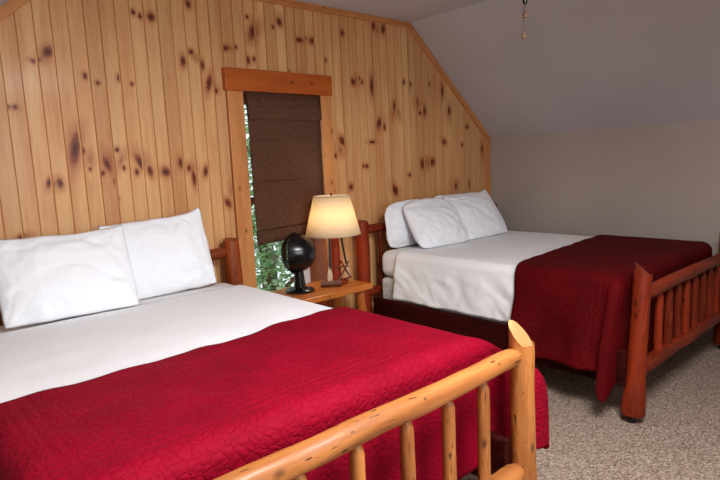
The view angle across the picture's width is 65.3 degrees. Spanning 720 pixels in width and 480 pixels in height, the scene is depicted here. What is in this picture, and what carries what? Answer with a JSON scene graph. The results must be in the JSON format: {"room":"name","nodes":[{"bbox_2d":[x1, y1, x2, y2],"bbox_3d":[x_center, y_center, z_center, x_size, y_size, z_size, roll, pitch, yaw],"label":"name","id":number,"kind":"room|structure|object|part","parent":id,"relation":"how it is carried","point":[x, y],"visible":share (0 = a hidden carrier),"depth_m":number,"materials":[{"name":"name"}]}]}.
{"room":"hotel room","nodes":[
{"label":"hotel room","id":0,"kind":"room"},
{"bbox_2d":[0,0,9,6],"bbox_3d":[-1.101,-0.873,1.690,1.240,0.985,2.700,-10,11,-41],"label":"ceiling","id":1,"kind":"structure","parent":0,"point":[2,2],"depth_m":2.74,"materials":[{"name":"grey paint"}]},
{"bbox_2d":[0,0,486,325],"bbox_3d":[-0.520,-0.384,4.101,4.960,2.666,0.011,-10,11,-41],"label":"wall","id":2,"kind":"structure","parent":0,"point":[112,112],"depth_m":3.51,"materials":[{"name":"brown wood"}]},
{"bbox_2d":[0,0,29,21],"bbox_3d":[-1.948,-0.951,2.726,1.169,1.000,0.022,-10,11,-41],"label":"trim","id":3,"kind":"structure","parent":2,"relation":"attached to","point":[11,6],"depth_m":2.85,"materials":[{"name":"brown wood"}]},
{"bbox_2d":[221,67,335,307],"bbox_3d":[-0.611,-0.279,4.182,0.905,1.845,0.325,-10,11,-41],"label":"window","id":4,"kind":"structure","parent":2,"relation":"in","point":[237,81],"depth_m":3.88,"materials":[{"name":"brown wood"}]},
{"bbox_3d":[-0.797,-0.151,3.851,0.118,1.700,0.022,-10,11,-41],"label":"casing","id":5,"kind":"part","parent":4,"relation":"part of","materials":[{"name":"brown wood"}]},
{"bbox_2d":[245,92,323,245],"bbox_3d":[-0.512,-0.517,4.063,0.628,1.052,0.029,-10,11,-41],"label":"roman shade","id":6,"kind":"object","parent":4,"relation":"attached to","point":[284,129],"visible":0.8,"depth_m":4.03,"materials":[{"name":"brown fabric"}]},
{"bbox_3d":[-0.226,-0.248,4.360,0.107,1.700,0.022,-10,11,-41],"label":"casing","id":7,"kind":"part","parent":4,"relation":"part of","materials":[{"name":"brown wood"}]},
{"bbox_2d":[254,0,409,27],"bbox_3d":[-0.567,-1.663,3.910,2.680,0.045,0.022,-10,11,-41],"label":"trim","id":8,"kind":"structure","parent":2,"relation":"attached to","point":[290,3],"depth_m":4.25,"materials":[{"name":"brown wood"}]},
{"bbox_2d":[408,23,489,139],"bbox_3d":[0.857,-1.427,5.226,1.169,1.000,0.022,-10,11,-41],"label":"trim","id":9,"kind":"structure","parent":2,"relation":"attached to","point":[411,28],"depth_m":5.16,"materials":[{"name":"brown wood"}]},
{"bbox_2d":[486,137,490,196],"bbox_3d":[1.332,-0.206,5.780,0.045,1.685,0.022,-10,11,-41],"label":"trim","id":10,"kind":"structure","parent":2,"relation":"attached to","point":[488,143],"depth_m":5.69,"materials":[{"name":"brown wood"}]},
{"bbox_2d":[295,0,486,22],"bbox_3d":[0.532,-1.485,1.771,6.400,0.100,4.720,-10,11,-41],"label":"ceiling","id":11,"kind":"structure","parent":0,"point":[410,11],"depth_m":4.28,"materials":[{"name":"grey paint"}]},
{"bbox_2d":[521,0,527,38],"bbox_3d":[0.710,-1.252,2.555,1.161,0.593,1.117,-10,11,-41],"label":"ceiling fan","id":12,"kind":"object","parent":11,"relation":"hanging from","point":[523,36],"visible":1,"depth_m":2.74,"materials":[{"name":"brown wood"}]},
{"bbox_3d":[0.802,-1.005,2.748,0.025,0.042,0.025,-10,11,-41],"label":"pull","id":13,"kind":"part","parent":12,"relation":"part of","materials":[{"name":"brown wood"}]},
{"bbox_3d":[0.806,-1.104,2.742,0.025,0.042,0.025,-10,11,-41],"label":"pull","id":14,"kind":"part","parent":12,"relation":"part of","materials":[{"name":"brown wood"}]},
{"bbox_2d":[411,0,719,136],"bbox_3d":[2.439,-1.296,3.576,1.240,0.985,4.600,-10,11,-41],"label":"ceiling","id":15,"kind":"structure","parent":0,"point":[579,64],"depth_m":4.32,"materials":[{"name":"grey paint"}]},
{"bbox_2d":[460,337,719,479],"bbox_3d":[0.627,1.232,2.183,6.400,0.100,4.800,-10,11,-41],"label":"floor","id":16,"kind":"structure","parent":0,"point":[677,437],"depth_m":3.06,"materials":[{"name":"carpet"}]},
{"bbox_2d":[0,238,537,479],"bbox_3d":[-0.710,0.685,2.408,1.815,1.038,2.270,-10,11,-41],"label":"bed","id":17,"kind":"object","parent":16,"relation":"on","point":[500,457],"visible":0.4,"depth_m":1.86,"materials":[{"name":"brown"}]},
{"bbox_3d":[-1.460,0.175,3.134,1.630,0.085,0.079,-10,11,-41],"label":"headboard rail","id":18,"kind":"part","parent":17,"relation":"part of","materials":[{"name":"brown wood"}]},
{"bbox_3d":[-0.823,0.489,3.744,0.117,1.009,0.115,-10,11,-41],"label":"headboard post","id":19,"kind":"part","parent":17,"relation":"part of","materials":[{"name":"brown wood"}]},
{"bbox_3d":[-0.008,0.539,1.579,1.638,0.086,0.085,-10,11,-41],"label":"footboard rail","id":20,"kind":"part","parent":17,"relation":"part of","materials":[{"name":"brown wood"}]},
{"bbox_3d":[-0.118,0.798,2.959,0.040,0.210,2.090,-10,11,-41],"label":"rail","id":21,"kind":"part","parent":17,"relation":"part of","materials":[{"name":"brown wood"}]},
{"bbox_3d":[0.018,0.995,1.645,1.649,0.089,0.092,-10,11,-41],"label":"footboard rail","id":22,"kind":"part","parent":17,"relation":"part of","materials":[{"name":"brown wood"}]},
{"bbox_3d":[0.636,0.717,2.181,0.128,0.831,0.124,-10,11,-41],"label":"footboard post","id":23,"kind":"part","parent":17,"relation":"part of","materials":[{"name":"brown wood"}]},
{"bbox_3d":[-0.747,0.756,2.444,1.510,0.232,1.930,-10,11,-41],"label":"box spring","id":24,"kind":"object","parent":17,"relation":"in","visible":0},
{"bbox_2d":[0,283,233,332],"bbox_3d":[-0.761,0.530,2.416,1.510,0.216,1.950,-10,11,-41],"label":"mattress","id":25,"kind":"object","parent":24,"relation":"on","point":[219,285],"visible":0.08,"depth_m":3.21,"materials":[{"name":"white fabric"}]},
{"bbox_2d":[0,224,138,328],"bbox_3d":[-1.469,0.166,2.830,0.630,0.422,0.238,-10,11,-41],"label":"pillow","id":26,"kind":"object","parent":25,"relation":"on","point":[43,279],"visible":1,"depth_m":2.77,"materials":[{"name":"white fabric"}]},
{"bbox_2d":[98,207,216,299],"bbox_3d":[-1.153,0.073,3.250,0.606,0.481,0.193,-10,11,-41],"label":"pillow","id":27,"kind":"object","parent":25,"relation":"on","point":[168,255],"visible":0.75,"depth_m":3.23,"materials":[{"name":"white fabric"}]},
{"bbox_2d":[0,285,332,402],"bbox_3d":[-0.793,0.590,2.464,1.624,0.374,1.356,-10,11,-41],"label":"sheet","id":28,"kind":"object","parent":25,"relation":"on","point":[75,350],"visible":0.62,"depth_m":2.46,"materials":[{"name":"white fabric"}]},
{"bbox_2d":[0,306,548,479],"bbox_3d":[-0.282,0.713,2.003,2.102,0.569,0.912,-10,11,-41],"label":"quilt","id":29,"kind":"object","parent":28,"relation":"on","point":[209,412],"visible":0.8,"depth_m":1.78,"materials":[{"name":"red fabric"}]},
{"bbox_2d":[270,279,372,311],"bbox_3d":[-0.306,0.654,4.040,0.819,0.619,0.410,-10,11,-41],"label":"nightstand","id":30,"kind":"object","parent":16,"relation":"on","point":[319,294],"visible":0.13,"depth_m":3.99,"materials":[{"name":"orange wood"}]},
{"bbox_2d":[281,232,315,293],"bbox_3d":[-0.429,0.153,3.904,0.265,0.420,0.263,-10,11,-41],"label":"desk fan","id":31,"kind":"object","parent":30,"relation":"on","point":[301,250],"visible":1,"depth_m":3.82,"materials":[{"name":"black plastic"}]},
{"bbox_2d":[281,234,292,273],"bbox_3d":[-0.499,0.090,3.904,0.082,0.290,0.290,-2,8,7],"label":"grille","id":32,"kind":"object","parent":31,"relation":"attached to","point":[288,264],"depth_m":3.80,"materials":[{"name":"black plastic"}]},
{"bbox_2d":[305,193,360,286],"bbox_3d":[-0.195,-0.012,4.109,0.415,0.669,0.415,-10,11,-41],"label":"table lamp","id":33,"kind":"object","parent":30,"relation":"on","point":[332,217],"visible":1,"depth_m":3.97,"materials":[{"name":"beige fabric"}]},
{"bbox_3d":[-0.202,-0.178,4.086,0.408,0.280,0.408,-10,11,-41],"label":"lamp shade","id":34,"kind":"part","parent":33,"relation":"part of","materials":[{"name":"beige fabric"}]},
{"bbox_3d":[-0.184,0.129,4.133,0.086,0.337,0.088,-10,11,-41],"label":"stem","id":35,"kind":"part","parent":33,"relation":"part of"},
{"bbox_3d":[-0.149,0.620,4.369,0.140,0.582,0.065,-10,11,-41],"label":"leg","id":36,"kind":"part","parent":30,"relation":"part of","materials":[{"name":"orange wood"}]},
{"bbox_3d":[0.039,0.640,4.163,0.143,0.580,0.064,-10,11,-41],"label":"leg","id":37,"kind":"part","parent":30,"relation":"part of","materials":[{"name":"orange wood"}]},
{"bbox_2d":[355,202,719,422],"bbox_3d":[1.378,0.323,4.324,1.876,1.038,2.189,-10,11,-41],"label":"bed","id":38,"kind":"object","parent":16,"relation":"on","point":[693,309],"visible":0.54,"depth_m":3.56,"materials":[{"name":"brown"}]},
{"bbox_3d":[0.031,0.343,4.507,0.116,1.008,0.116,-10,11,-41],"label":"headboard post","id":39,"kind":"part","parent":38,"relation":"part of","materials":[{"name":"brown wood"}]},
{"bbox_3d":[0.689,0.314,5.097,1.721,0.084,0.082,-10,11,-41],"label":"headboard rail","id":40,"kind":"part","parent":38,"relation":"part of","materials":[{"name":"brown wood"}]},
{"bbox_3d":[0.665,-0.185,5.029,1.721,0.083,0.082,-10,11,-41],"label":"headboard rail","id":41,"kind":"part","parent":38,"relation":"part of","materials":[{"name":"brown wood"}]},
{"bbox_2d":[382,276,507,323],"bbox_3d":[1.350,0.392,4.370,1.510,0.232,1.845,-10,11,-41],"label":"box spring","id":42,"kind":"object","parent":38,"relation":"in","point":[387,282],"visible":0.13,"depth_m":4.45,"materials":[{"name":"white fabric"}]},
{"bbox_2d":[382,244,420,276],"bbox_3d":[1.336,0.166,4.342,1.510,0.216,1.865,-10,11,-41],"label":"mattress","id":43,"kind":"object","parent":42,"relation":"on","point":[388,259],"visible":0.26,"depth_m":4.47,"materials":[{"name":"white fabric"}]},
{"bbox_2d":[385,199,419,247],"bbox_3d":[0.425,-0.146,4.661,0.132,0.377,0.618,5,11,41],"label":"pillow","id":44,"kind":"object","parent":43,"relation":"on","point":[399,234],"visible":0.43,"depth_m":4.51,"materials":[{"name":"white fabric"}]},
{"bbox_2d":[434,192,473,198],"bbox_3d":[0.876,-0.226,5.064,0.601,0.385,0.110,-10,11,-41],"label":"pillow","id":45,"kind":"object","parent":43,"relation":"on","point":[438,196],"visible":0.05,"depth_m":5.00,"materials":[{"name":"white fabric"}]},
{"bbox_2d":[392,230,592,321],"bbox_3d":[1.289,0.225,4.407,1.643,0.373,1.316,-10,11,-41],"label":"sheet","id":46,"kind":"object","parent":43,"relation":"on","point":[475,277],"visible":0.6,"depth_m":4.06,"materials":[{"name":"white fabric"}]},
{"bbox_2d":[403,198,467,247],"bbox_3d":[0.630,-0.150,4.591,0.585,0.375,0.301,-10,11,-41],"label":"pillow","id":47,"kind":"object","parent":46,"relation":"on","point":[432,222],"visible":1,"depth_m":4.49,"materials":[{"name":"white fabric"}]},
{"bbox_2d":[443,189,507,239],"bbox_3d":[1.043,-0.235,4.974,0.588,0.400,0.278,-9,10,-38],"label":"pillow","id":48,"kind":"object","parent":46,"relation":"on","point":[481,217],"visible":0.84,"depth_m":4.90,"materials":[{"name":"white fabric"}]},
{"bbox_2d":[508,234,712,401],"bbox_3d":[1.758,0.413,3.884,0.842,0.683,1.878,5,11,44],"label":"quilt","id":49,"kind":"object","parent":46,"relation":"on","point":[573,301],"visible":0.59,"depth_m":3.36,"materials":[{"name":"red fabric"}]},
{"bbox_3d":[0.794,0.635,3.829,0.040,0.210,2.005,-10,11,-41],"label":"rail","id":50,"kind":"part","parent":38,"relation":"part of","materials":[{"name":"brown wood"}]},
{"bbox_3d":[1.526,0.548,3.086,0.208,0.848,0.127,-10,11,-41],"label":"footboard post","id":51,"kind":"part","parent":38,"relation":"part of","materials":[{"name":"brown wood"}]},
{"bbox_3d":[2.099,0.628,3.614,1.511,0.094,0.088,-10,11,-41],"label":"footboard rail","id":52,"kind":"part","parent":38,"relation":"part of","materials":[{"name":"brown wood"}]},
{"bbox_3d":[2.096,0.206,3.570,1.451,0.090,0.086,-10,11,-41],"label":"footboard rail","id":53,"kind":"part","parent":38,"relation":"part of","materials":[{"name":"brown wood"}]},
{"bbox_3d":[2.665,0.350,4.104,0.124,0.843,0.125,-10,11,-41],"label":"footboard post","id":54,"kind":"part","parent":38,"relation":"part of","materials":[{"name":"brown wood"}]},
{"bbox_2d":[490,120,719,338],"bbox_3d":[2.920,-0.047,4.138,0.100,1.685,4.600,-10,11,-41],"label":"wall","id":55,"kind":"structure","parent":0,"point":[662,181],"depth_m":4.80,"materials":[{"name":"beige paint"}]},
{"label":"outside","id":56,"kind":"structure","parent":0,"visible":0},
{"bbox_2d":[244,105,293,291],"bbox_3d":[-1.296,0.085,6.370,3.902,7.926,7.211,4,10,40],"label":"tree","id":57,"kind":"object","parent":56,"point":[268,258],"visible":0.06,"depth_m":6.27,"materials":[{"name":"green plant"}]}
]}

